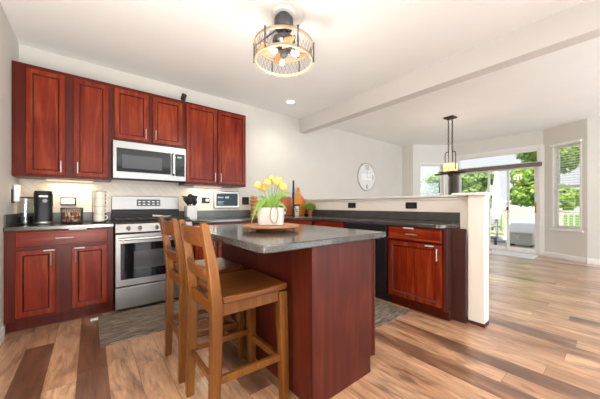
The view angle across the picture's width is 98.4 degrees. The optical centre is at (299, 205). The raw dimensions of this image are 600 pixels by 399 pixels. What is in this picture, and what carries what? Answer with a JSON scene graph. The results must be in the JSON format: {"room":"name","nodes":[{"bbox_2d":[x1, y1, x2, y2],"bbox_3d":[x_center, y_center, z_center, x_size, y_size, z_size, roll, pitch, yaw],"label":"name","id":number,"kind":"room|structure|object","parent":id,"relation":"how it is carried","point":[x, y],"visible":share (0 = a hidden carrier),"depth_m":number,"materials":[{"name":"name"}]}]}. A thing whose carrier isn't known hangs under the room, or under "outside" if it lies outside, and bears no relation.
{"room":"kitchen","nodes":[
{"label":"kitchen","id":0,"kind":"room"},
{"bbox_2d":[0,3,18,332],"bbox_3d":[0.143,-0.274,-1.184,0.120,2.743,9.977,0,0,-39],"label":"wall","id":1,"kind":"structure","parent":0,"point":[9,45],"depth_m":2.23,"materials":[{"name":"paint"}]},
{"bbox_2d":[0,326,4,343],"bbox_3d":[0.441,1.048,-1.443,0.015,0.100,9.200,0,0,-39],"label":"baseboard","id":2,"kind":"structure","parent":1,"relation":"attached to","point":[2,329],"depth_m":2.09,"materials":[{"name":"white paint"}]},
{"bbox_2d":[11,185,20,202],"bbox_3d":[-2.673,-0.107,2.443,0.050,0.170,0.120,0,0,-39],"label":"wall outlet","id":3,"kind":"object","parent":1,"relation":"attached to","point":[16,191],"visible":1,"depth_m":2.42,"materials":[{"name":"white plastic"}]},
{"bbox_2d":[19,44,401,220],"bbox_3d":[-0.036,-0.274,5.004,7.372,2.743,0.120,0,0,-39],"label":"wall","id":4,"kind":"structure","parent":0,"point":[325,162],"depth_m":4.77,"materials":[{"name":"paint"}]},
{"bbox_2d":[12,60,111,181],"bbox_3d":[-2.451,-0.805,2.724,0.747,1.067,0.372,0,0,-39],"label":"upper cabinet","id":5,"kind":"object","parent":4,"relation":"attached to","point":[62,122],"visible":1,"depth_m":2.58,"materials":[{"name":"brown wood"}]},
{"bbox_2d":[46,179,92,182],"bbox_3d":[-2.468,-0.262,2.788,0.380,0.017,0.060,0,0,-39],"label":"light","id":6,"kind":"object","parent":5,"relation":"attached to","point":[46,179],"visible":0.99,"depth_m":2.77,"materials":[{"name":"white plastic"}]},
{"bbox_2d":[60,197,75,204],"bbox_3d":[-2.552,-0.042,2.852,0.130,0.090,0.050,0,0,-39],"label":"wall outlet","id":7,"kind":"object","parent":4,"relation":"attached to","point":[63,200],"visible":1,"depth_m":2.84,"materials":[{"name":"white plastic"}]},
{"bbox_2d":[19,179,238,212],"bbox_3d":[-1.925,-0.097,3.396,2.411,0.349,0.008,0,0,-39],"label":"backsplash","id":8,"kind":"structure","parent":4,"relation":"attached to","point":[82,191],"depth_m":3.05,"materials":[{"name":"tile"}]},
{"bbox_2d":[112,84,184,148],"bbox_3d":[-1.862,-1.028,3.199,0.763,0.622,0.372,0,0,-39],"label":"upper cabinet","id":9,"kind":"object","parent":4,"relation":"attached to","point":[138,116],"visible":0.88,"depth_m":3.06,"materials":[{"name":"brown wood"}]},
{"bbox_2d":[112,140,185,182],"bbox_3d":[-1.839,-0.504,3.170,0.755,0.415,0.445,0,0,-39],"label":"microwave","id":10,"kind":"object","parent":9,"relation":"attached to","point":[134,161],"visible":0.94,"depth_m":3.02,"materials":[{"name":"silver metal"}]},
{"bbox_2d":[180,93,186,100],"bbox_3d":[-1.521,-1.400,3.385,0.074,0.120,0.061,0,0,-14],"label":"security camera","id":11,"kind":"object","parent":9,"relation":"on","point":[183,96],"visible":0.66,"depth_m":3.37,"materials":[{"name":"black plastic"}]},
{"bbox_2d":[202,197,209,202],"bbox_3d":[-1.387,-0.072,3.812,0.117,0.087,0.020,0,0,-39],"label":"wall outlet","id":12,"kind":"object","parent":4,"relation":"attached to","point":[204,199],"visible":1,"depth_m":3.81,"materials":[{"name":"black plastic"}]},
{"bbox_2d":[179,101,245,187],"bbox_3d":[-1.230,-0.805,3.709,0.861,1.067,0.372,0,0,-39],"label":"upper cabinet","id":13,"kind":"object","parent":4,"relation":"attached to","point":[215,139],"visible":0.97,"depth_m":3.57,"materials":[{"name":"brown wood"}]},
{"bbox_2d":[193,186,221,187],"bbox_3d":[-1.324,-0.262,3.711,0.400,0.017,0.060,0,0,-39],"label":"light","id":14,"kind":"object","parent":13,"relation":"attached to","point":[193,186],"visible":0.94,"depth_m":3.71,"materials":[{"name":"white plastic"}]},
{"bbox_2d":[214,191,238,207],"bbox_3d":[-1.134,-0.085,4.005,0.410,0.262,0.037,0,0,-39],"label":"smart display","id":15,"kind":"object","parent":4,"relation":"attached to","point":[222,199],"visible":1,"depth_m":3.98,"materials":[{"name":"grey plastic"}]},
{"bbox_2d":[242,197,248,204],"bbox_3d":[-0.888,-0.070,4.221,0.120,0.124,0.010,0,0,-39],"label":"wall outlet","id":16,"kind":"object","parent":4,"relation":"attached to","point":[245,200],"visible":1,"depth_m":4.22,"materials":[{"name":"black plastic"}]},
{"bbox_2d":[239,200,292,209],"bbox_3d":[-0.463,-0.004,4.576,1.345,0.165,0.008,0,0,-39],"label":"trim","id":17,"kind":"structure","parent":4,"relation":"attached to","point":[241,207],"depth_m":4.24,"materials":[{"name":"tile"}]},
{"bbox_2d":[357,163,374,190],"bbox_3d":[1.606,-0.677,6.226,0.670,0.670,0.039,0,0,-39],"label":"wall clock","id":18,"kind":"object","parent":4,"relation":"attached to","point":[366,173],"visible":1,"depth_m":6.21,"materials":[{"name":"silver metal"}]},
{"bbox_2d":[242,223,298,231],"bbox_3d":[-0.213,0.163,1.904,0.416,0.040,0.416,0,0,-39],"label":"serving board","id":19,"kind":"object","parent":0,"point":[265,228],"visible":0.89,"depth_m":1.77,"materials":[{"name":"brown wood"}]},
{"bbox_2d":[251,176,290,224],"bbox_3d":[-0.201,-0.037,1.882,0.277,0.359,0.197,0,0,0],"label":"planter","id":20,"kind":"object","parent":19,"relation":"on","point":[270,213],"visible":1,"depth_m":1.84,"materials":[{"name":"white ceramic"}]},
{"bbox_2d":[0,0,599,146],"bbox_3d":[3.454,-1.685,1.474,8.572,0.080,9.957,0,0,-39],"label":"ceiling","id":21,"kind":"structure","parent":0,"point":[202,46],"depth_m":2.79,"materials":[{"name":"paint"}]},
{"bbox_2d":[253,0,314,76],"bbox_3d":[-0.138,-1.427,2.201,0.511,0.435,0.526,0,0,-39],"label":"fan light","id":22,"kind":"object","parent":21,"relation":"attached to","point":[284,16],"visible":1,"depth_m":2.15,"materials":[{"name":"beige metal"}]},
{"bbox_2d":[270,48,281,53],"bbox_3d":[-0.198,-1.279,2.147,0.112,0.066,0.044,0,0,-39],"label":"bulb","id":23,"kind":"object","parent":22,"relation":"attached to","point":[273,50],"depth_m":2.13,"materials":[{"name":"white glass"}]},
{"bbox_2d":[287,50,298,55],"bbox_3d":[-0.062,-1.279,2.177,0.078,0.066,0.101,0,0,-39],"label":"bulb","id":24,"kind":"object","parent":22,"relation":"attached to","point":[295,53],"depth_m":2.16,"materials":[{"name":"white glass"}]},
{"bbox_2d":[285,100,295,103],"bbox_3d":[-0.150,-1.641,4.119,0.170,0.008,0.170,0,0,-39],"label":"recessed light","id":25,"kind":"object","parent":21,"relation":"in","point":[286,101],"visible":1,"depth_m":4.10,"materials":[{"name":"white paint"}]},
{"bbox_2d":[434,115,467,176],"bbox_3d":[2.807,-1.087,4.835,0.456,1.114,0.456,0,0,13],"label":"pendant light","id":26,"kind":"object","parent":21,"relation":"hanging from","point":[449,169],"visible":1,"depth_m":4.80,"materials":[{"name":"brown metal"}]},
{"bbox_2d":[0,249,599,398],"bbox_3d":[3.384,1.128,1.418,8.392,0.060,9.957,0,0,-39],"label":"floor","id":27,"kind":"structure","parent":0,"point":[541,337],"depth_m":1.87,"materials":[{"name":"brown wood"}]},
{"bbox_2d":[4,227,112,332],"bbox_3d":[-2.362,0.651,2.614,0.747,0.891,0.649,0,0,-39],"label":"base cabinet","id":28,"kind":"object","parent":27,"relation":"on","point":[60,275],"visible":0.97,"depth_m":2.37,"materials":[{"name":"brown wood"}]},
{"bbox_2d":[3,212,113,231],"bbox_3d":[-2.373,0.151,2.632,0.752,0.141,0.633,0,0,-39],"label":"countertop","id":29,"kind":"structure","parent":28,"relation":"on","point":[11,223],"depth_m":2.47,"materials":[{"name":"stone"}]},
{"bbox_2d":[18,197,32,222],"bbox_3d":[-2.644,0.051,2.493,0.116,0.264,0.116,0,0,-39],"label":"glass canister","id":30,"kind":"object","parent":29,"relation":"on","point":[21,219],"visible":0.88,"depth_m":2.46,"materials":[{"name":"grey"}]},
{"bbox_2d":[33,191,52,224],"bbox_3d":[-2.505,0.024,2.529,0.133,0.320,0.248,0,0,-45],"label":"coffee maker","id":31,"kind":"object","parent":29,"relation":"on","point":[42,200],"visible":1,"depth_m":2.45,"materials":[{"name":"grey plastic"}]},
{"bbox_2d":[60,208,82,223],"bbox_3d":[-2.308,0.105,2.622,0.178,0.158,0.178,0,0,-39],"label":"wire basket","id":32,"kind":"object","parent":29,"relation":"on","point":[77,209],"visible":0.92,"depth_m":2.57,"materials":[{"name":"black metal"}]},
{"bbox_2d":[92,191,105,222],"bbox_3d":[-2.158,0.015,2.782,0.120,0.338,0.120,0,0,-39],"label":"mug rack","id":33,"kind":"object","parent":29,"relation":"on","point":[92,191],"visible":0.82,"depth_m":2.76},
{"bbox_2d":[93,214,107,221],"bbox_3d":[-2.145,0.136,2.776,0.111,0.079,0.095,0,0,3],"label":"mug","id":34,"kind":"object","parent":33,"relation":"in","point":[97,217],"visible":0.96,"depth_m":2.74,"materials":[{"name":"beige ceramic"}]},
{"bbox_2d":[93,207,107,213],"bbox_3d":[-2.145,0.056,2.776,0.111,0.079,0.095,0,0,3],"label":"mug","id":35,"kind":"object","parent":34,"relation":"on","point":[97,210],"visible":0.88,"depth_m":2.74,"materials":[{"name":"beige ceramic"}]},
{"bbox_2d":[93,199,107,206],"bbox_3d":[-2.145,-0.025,2.776,0.111,0.079,0.095,0,0,3],"label":"mug","id":36,"kind":"object","parent":35,"relation":"on","point":[97,202],"visible":1,"depth_m":2.74,"materials":[{"name":"beige ceramic"}]},
{"bbox_2d":[93,192,107,198],"bbox_3d":[-2.145,-0.104,2.776,0.111,0.079,0.095,0,0,3],"label":"mug","id":37,"kind":"object","parent":36,"relation":"on","point":[97,195],"visible":0.94,"depth_m":2.75,"materials":[{"name":"beige ceramic"}]},
{"bbox_2d":[90,294,208,347],"bbox_3d":[-1.114,1.091,2.770,1.755,0.012,0.670,0,0,-39],"label":"runner rug","id":38,"kind":"object","parent":27,"relation":"on","point":[127,325],"visible":0.35,"depth_m":2.40,"materials":[{"name":"grey fabric"}]},
{"bbox_2d":[111,196,192,310],"bbox_3d":[-1.747,0.492,3.062,0.758,1.209,0.710,0,0,-39],"label":"gas range","id":39,"kind":"object","parent":27,"relation":"on","point":[139,270],"visible":0.76,"depth_m":2.79,"materials":[{"name":"silver metal"}]},
{"bbox_2d":[111,219,191,223],"bbox_3d":[-1.764,0.184,3.082,0.758,0.016,0.588,0,0,-39],"label":"cooktop","id":40,"kind":"object","parent":39,"relation":"in","point":[129,221],"depth_m":2.81,"materials":[{"name":"black glass"}]},
{"bbox_2d":[159,216,244,383],"bbox_3d":[-0.717,0.589,1.869,0.496,1.018,0.434,0,0,-39],"label":"bar stool","id":41,"kind":"object","parent":27,"relation":"on","point":[175,272],"visible":0.71,"depth_m":1.81,"materials":[{"name":"brown wood"}]},
{"bbox_2d":[192,222,238,259],"bbox_3d":[-1.236,0.660,3.522,0.610,0.874,0.649,0,0,-39],"label":"base cabinet","id":42,"kind":"object","parent":27,"relation":"on","point":[198,251],"visible":0.17,"depth_m":3.25,"materials":[{"name":"brown wood"}]},
{"bbox_2d":[178,219,288,398],"bbox_3d":[-0.386,0.589,1.468,0.496,1.018,0.434,0,0,-39],"label":"bar stool","id":43,"kind":"object","parent":27,"relation":"on","point":[232,292],"visible":1,"depth_m":1.42,"materials":[{"name":"brown wood"}]},
{"bbox_2d":[239,221,257,223],"bbox_3d":[-0.748,0.660,3.916,0.640,0.874,0.649,0,0,-39],"label":"base cabinet","id":44,"kind":"object","parent":27,"relation":"on","point":[243,222],"visible":0.02,"depth_m":3.57,"materials":[{"name":"brown wood"}]},
{"bbox_2d":[196,223,385,398],"bbox_3d":[-0.210,0.641,2.001,0.985,0.914,1.362,0,0,-39],"label":"kitchen island","id":45,"kind":"object","parent":27,"relation":"on","point":[328,273],"visible":0.72,"depth_m":1.54,"materials":[{"name":"laminate"}]},
{"bbox_2d":[196,223,385,253],"bbox_3d":[-0.210,0.203,2.001,0.985,0.038,1.362,0,0,-39],"label":"island countertop","id":46,"kind":"structure","parent":45,"relation":"on","point":[303,236],"depth_m":1.54,"materials":[{"name":"stone"}]},
{"bbox_2d":[284,220,313,224],"bbox_3d":[-0.015,0.660,4.304,0.979,0.874,0.972,0,0,-39],"label":"base cabinet","id":47,"kind":"object","parent":27,"relation":"on","point":[305,222],"visible":0.04,"depth_m":3.86,"materials":[{"name":"brown wood"}]},
{"bbox_2d":[314,220,346,227],"bbox_3d":[0.611,0.660,3.782,0.659,0.874,0.622,0,0,-39],"label":"base cabinet","id":48,"kind":"object","parent":27,"relation":"on","point":[316,222],"visible":0.1,"depth_m":3.56,"materials":[{"name":"brown wood"}]},
{"bbox_2d":[345,223,390,301],"bbox_3d":[0.991,0.661,3.295,0.649,0.871,0.602,0,0,-39],"label":"dishwasher","id":49,"kind":"object","parent":27,"relation":"on","point":[381,244],"visible":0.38,"depth_m":2.95,"materials":[{"name":"black plastic"}]},
{"bbox_2d":[375,299,410,329],"bbox_3d":[0.410,1.093,3.067,0.630,0.010,1.540,0,0,-39],"label":"floor mat","id":50,"kind":"object","parent":27,"relation":"on","point":[385,313],"visible":0.18,"depth_m":2.62,"materials":[{"name":"grey fabric"}]},
{"bbox_2d":[388,225,466,323],"bbox_3d":[1.422,0.660,2.778,0.659,0.875,0.734,0,0,-39],"label":"base cabinet","id":51,"kind":"object","parent":27,"relation":"on","point":[427,267],"visible":0.86,"depth_m":2.52,"materials":[{"name":"brown wood"}]},
{"bbox_2d":[179,210,459,228],"bbox_3d":[0.080,0.151,3.188,2.241,0.141,2.832,0,0,-39],"label":"countertop","id":52,"kind":"structure","parent":51,"relation":"on","point":[440,220],"depth_m":3.46,"materials":[{"name":"stone"}]},
{"bbox_2d":[184,206,196,218],"bbox_3d":[-1.464,0.096,3.470,0.136,0.175,0.136,0,0,-39],"label":"utensil crock","id":53,"kind":"object","parent":52,"relation":"on","point":[189,211],"visible":0.88,"depth_m":3.42,"materials":[{"name":"white ceramic"}]},
{"bbox_2d":[187,197,192,205],"bbox_3d":[-1.445,0.035,3.410,0.080,0.277,0.036,0,0,-39],"label":"utensil","id":54,"kind":"object","parent":53,"relation":"in","point":[189,200],"visible":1,"depth_m":3.40,"materials":[{"name":"black plastic"}]},
{"bbox_2d":[250,196,257,216],"bbox_3d":[-0.731,0.018,4.139,0.115,0.330,0.115,0,0,-34],"label":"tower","id":55,"kind":"object","parent":52,"relation":"on","point":[254,200],"visible":0.76,"depth_m":4.10,"materials":[{"name":"brown wood"}]},
{"bbox_2d":[281,197,291,214],"bbox_3d":[-0.241,0.015,4.669,0.230,0.334,0.057,0,0,-39],"label":"cutting board","id":56,"kind":"object","parent":52,"relation":"on","point":[287,202],"visible":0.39,"depth_m":4.67,"materials":[{"name":"brown wood"}]},
{"bbox_2d":[292,180,299,215],"bbox_3d":[-0.065,-0.116,4.291,0.144,0.598,0.216,0,0,0],"label":"kitchen faucet","id":57,"kind":"object","parent":52,"relation":"on","point":[294,205],"visible":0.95,"depth_m":4.35,"materials":[{"name":"metal"}]},
{"bbox_2d":[294,206,298,215],"bbox_3d":[-0.070,0.085,4.568,0.104,0.198,0.106,0,0,-5],"label":"canister","id":58,"kind":"object","parent":52,"relation":"on","point":[296,208],"visible":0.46,"depth_m":4.53,"materials":[{"name":"beige ceramic"}]},
{"bbox_2d":[294,187,305,214],"bbox_3d":[-0.017,-0.075,4.819,0.288,0.512,0.070,0,0,-39],"label":"paddle board","id":59,"kind":"object","parent":52,"relation":"on","point":[298,199],"visible":0.72,"depth_m":4.82,"materials":[{"name":"brown wood"}]},
{"bbox_2d":[304,203,315,214],"bbox_3d":[0.182,0.067,4.672,0.246,0.233,0.195,0,0,-39],"label":"potted herb","id":60,"kind":"object","parent":52,"relation":"on","point":[309,207],"visible":0.98,"depth_m":4.62,"materials":[{"name":"plant"}]},
{"bbox_2d":[489,250,538,258],"bbox_3d":[4.717,1.091,5.779,0.600,0.013,0.830,0,0,-39],"label":"door mat","id":61,"kind":"object","parent":27,"relation":"on","point":[496,252],"visible":0.98,"depth_m":5.70,"materials":[{"name":"fabric"}]},
{"bbox_2d":[305,196,467,316],"bbox_3d":[0.916,0.505,3.795,0.449,1.185,2.956,0,0,-39],"label":"wall","id":62,"kind":"structure","parent":0,"point":[461,205],"depth_m":3.28,"materials":[{"name":"beige paint"}]},
{"bbox_2d":[348,203,355,207],"bbox_3d":[0.816,0.003,4.076,0.010,0.080,0.150,0,0,-39],"label":"wall outlet","id":63,"kind":"object","parent":62,"relation":"attached to","point":[350,205],"visible":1,"depth_m":4.07,"materials":[{"name":"black plastic"}]},
{"bbox_2d":[305,197,459,201],"bbox_3d":[0.951,-0.074,3.907,0.012,0.024,2.823,0,0,-39],"label":"trim","id":64,"kind":"structure","parent":62,"relation":"attached to","point":[455,198],"depth_m":3.54,"materials":[{"name":"white paint"}]},
{"bbox_2d":[304,192,492,200],"bbox_3d":[0.915,-0.104,3.692,0.640,0.026,3.113,0,0,-39],"label":"trim","id":65,"kind":"structure","parent":62,"relation":"attached to","point":[452,195],"depth_m":3.23,"materials":[{"name":"white paint"}]},
{"bbox_2d":[406,202,416,208],"bbox_3d":[1.425,0.003,3.321,0.010,0.080,0.150,0,0,-39],"label":"wall outlet","id":66,"kind":"object","parent":62,"relation":"attached to","point":[410,205],"visible":1,"depth_m":3.31,"materials":[{"name":"black plastic"}]},
{"bbox_2d":[468,320,488,327],"bbox_3d":[1.660,1.083,2.408,0.132,0.030,0.131,0,0,-39],"label":"baseboard","id":67,"kind":"structure","parent":62,"relation":"attached to","point":[469,321],"depth_m":2.36,"materials":[{"name":"wood"}]},
{"bbox_2d":[468,198,488,323],"bbox_3d":[1.660,0.500,2.411,0.128,1.135,0.127,0,0,-39],"label":"trim","id":68,"kind":"structure","parent":62,"relation":"attached to","point":[478,208],"depth_m":2.37,"materials":[{"name":"beige paint"}]},
{"bbox_2d":[468,195,489,197],"bbox_3d":[1.660,-0.079,2.406,0.135,0.022,0.134,0,0,-39],"label":"trim","id":69,"kind":"structure","parent":62,"relation":"attached to","point":[469,196],"depth_m":2.36,"materials":[{"name":"beige paint"}]},
{"bbox_2d":[402,145,412,198],"bbox_3d":[2.984,-0.274,7.227,0.120,2.743,0.413,0,0,-39],"label":"wall","id":70,"kind":"structure","parent":0,"point":[407,151],"depth_m":7.15,"materials":[{"name":"paint"}]},
{"bbox_2d":[413,145,451,195],"bbox_3d":[3.615,-0.274,7.120,1.107,2.743,0.120,0,0,-3],"label":"wall","id":71,"kind":"structure","parent":0,"point":[421,153],"depth_m":7.05,"materials":[{"name":"paint"}]},
{"bbox_2d":[420,163,444,195],"bbox_3d":[3.605,-0.307,7.099,0.770,1.670,0.150,0,0,-3],"label":"window","id":72,"kind":"structure","parent":71,"relation":"in","point":[442,177],"depth_m":7.12,"materials":[{"name":"white paint"}]},
{"bbox_2d":[450,175,458,194],"bbox_3d":[4.160,0.098,7.003,0.070,1.900,0.255,0,0,-39],"label":"vertical blind","id":73,"kind":"object","parent":71,"relation":"attached to","point":[457,176],"visible":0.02,"depth_m":6.99,"materials":[{"name":"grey fabric"}]},
{"bbox_2d":[300,0,599,133],"bbox_3d":[3.146,-1.516,1.161,0.155,0.258,9.857,0,0,-39],"label":"ceiling beam","id":74,"kind":"structure","parent":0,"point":[579,23],"depth_m":2.67,"materials":[{"name":"paint"}]},
{"bbox_2d":[452,130,542,192],"bbox_3d":[4.793,-0.274,6.418,0.120,2.743,1.830,0,0,-39],"label":"wall","id":75,"kind":"structure","parent":0,"point":[536,137],"depth_m":6.27,"materials":[{"name":"paint"}]},
{"bbox_2d":[454,144,543,254],"bbox_3d":[4.793,-0.117,6.379,0.165,2.429,1.818,0,0,-39],"label":"door","id":76,"kind":"structure","parent":75,"relation":"in","point":[539,170],"depth_m":5.96,"materials":[{"name":"white paint"}]},
{"bbox_2d":[457,162,541,171],"bbox_3d":[4.716,-0.904,6.333,0.065,0.085,1.765,0,0,-39],"label":"valance","id":77,"kind":"object","parent":76,"relation":"attached to","point":[532,164],"visible":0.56,"depth_m":6.13,"materials":[{"name":"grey fabric"}]},
{"bbox_2d":[543,118,586,262],"bbox_3d":[5.435,-0.274,5.290,0.120,2.743,0.780,0,0,-8],"label":"wall","id":78,"kind":"structure","parent":0,"point":[562,242],"depth_m":5.26,"materials":[{"name":"paint"}]},
{"bbox_2d":[543,251,585,262],"bbox_3d":[5.367,1.048,5.280,0.015,0.100,0.756,0,0,-8],"label":"baseboard","id":79,"kind":"structure","parent":78,"relation":"attached to","point":[545,253],"depth_m":5.24,"materials":[{"name":"white paint"}]},
{"bbox_2d":[549,139,583,232],"bbox_3d":[5.414,-0.372,5.242,0.165,1.800,0.590,0,0,-8],"label":"window","id":80,"kind":"structure","parent":78,"relation":"in","point":[555,148],"depth_m":5.37,"materials":[{"name":"white paint"}]},
{"bbox_2d":[587,116,599,258],"bbox_3d":[7.486,-0.274,2.443,0.120,2.743,6.400,0,0,-39],"label":"wall","id":81,"kind":"structure","parent":0,"point":[593,123],"depth_m":4.83,"materials":[{"name":"paint"}]},
{"bbox_2d":[587,258,599,264],"bbox_3d":[7.433,1.048,2.400,0.015,0.100,6.400,0,0,-39],"label":"baseboard","id":82,"kind":"structure","parent":81,"relation":"attached to","point":[589,260],"depth_m":4.82,"materials":[{"name":"white paint"}]},
{"label":"outside","id":83,"kind":"structure","parent":0,"visible":0},
{"bbox_2d":[490,234,534,248],"bbox_3d":[6.329,1.228,8.319,4.500,0.140,11.000,0,0,-39],"label":"deck","id":84,"kind":"object","parent":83,"point":[499,236],"depth_m":7.63,"materials":[{"name":"grey wood"}]},
{"bbox_2d":[490,236,496,244],"bbox_3d":[5.163,1.008,7.057,0.320,0.300,0.500,0,0,40],"label":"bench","id":85,"kind":"object","parent":84,"relation":"on","point":[491,237],"visible":0.4,"depth_m":6.87,"materials":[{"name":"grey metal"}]},
{"bbox_2d":[490,211,502,238],"bbox_3d":[6.524,0.683,8.801,0.480,0.950,0.490,0,0,22],"label":"patio chair","id":86,"kind":"object","parent":84,"relation":"on","point":[492,221],"visible":0.41,"depth_m":8.93,"materials":[{"name":"white plastic"}]},
{"bbox_2d":[490,171,505,242],"bbox_3d":[6.225,0.008,8.210,0.500,2.300,0.500,0,0,-39],"label":"patio umbrella","id":87,"kind":"object","parent":84,"relation":"on","point":[496,210],"visible":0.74,"depth_m":8.14,"materials":[{"name":"fabric"}]},
{"bbox_2d":[510,221,534,246],"bbox_3d":[6.350,0.813,7.386,0.560,0.690,0.560,0,0,-39],"label":"storage box","id":88,"kind":"object","parent":84,"relation":"on","point":[521,232],"visible":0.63,"depth_m":7.26,"materials":[{"name":"plastic"}]},
{"bbox_2d":[490,208,579,235],"bbox_3d":[7.768,0.628,9.801,0.100,1.060,8.900,0,0,-39],"label":"deck railing","id":89,"kind":"object","parent":84,"relation":"on","point":[504,212],"visible":0.17,"depth_m":9.41,"materials":[{"name":"white wood"}]},
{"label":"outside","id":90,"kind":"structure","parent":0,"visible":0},
{"bbox_2d":[490,213,578,234],"bbox_3d":[23.463,1.548,28.569,47.600,0.100,65.000,0,0,-39],"label":"lawn","id":91,"kind":"structure","parent":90,"point":[565,215],"depth_m":22.39,"materials":[{"name":"green plant"}]},
{"bbox_2d":[421,170,439,195],"bbox_3d":[11.526,-0.779,21.367,4.172,4.570,4.309,0,0,-39],"label":"tree","id":92,"kind":"object","parent":91,"relation":"on","point":[433,182],"visible":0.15,"depth_m":21.09,"materials":[{"name":"green plant"}]},
{"bbox_2d":[462,166,493,208],"bbox_3d":[10.329,-0.425,15.986,3.886,3.864,3.120,0,0,-44],"label":"tree","id":93,"kind":"object","parent":91,"relation":"on","point":[473,182],"visible":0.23,"depth_m":14.96,"materials":[{"name":"green plant"}]},
{"bbox_2d":[505,200,534,223],"bbox_3d":[18.450,0.423,20.927,3.400,2.150,2.400,0,0,-39],"label":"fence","id":94,"kind":"object","parent":91,"relation":"on","point":[512,207],"visible":0.12,"depth_m":20.10,"materials":[{"name":"white wood"}]},
{"bbox_2d":[510,145,579,210],"bbox_3d":[13.248,-1.285,13.940,3.399,5.579,3.080,0,0,-39],"label":"tree","id":95,"kind":"object","parent":91,"relation":"on","point":[524,179],"visible":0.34,"depth_m":13.52,"materials":[{"name":"green plant"}]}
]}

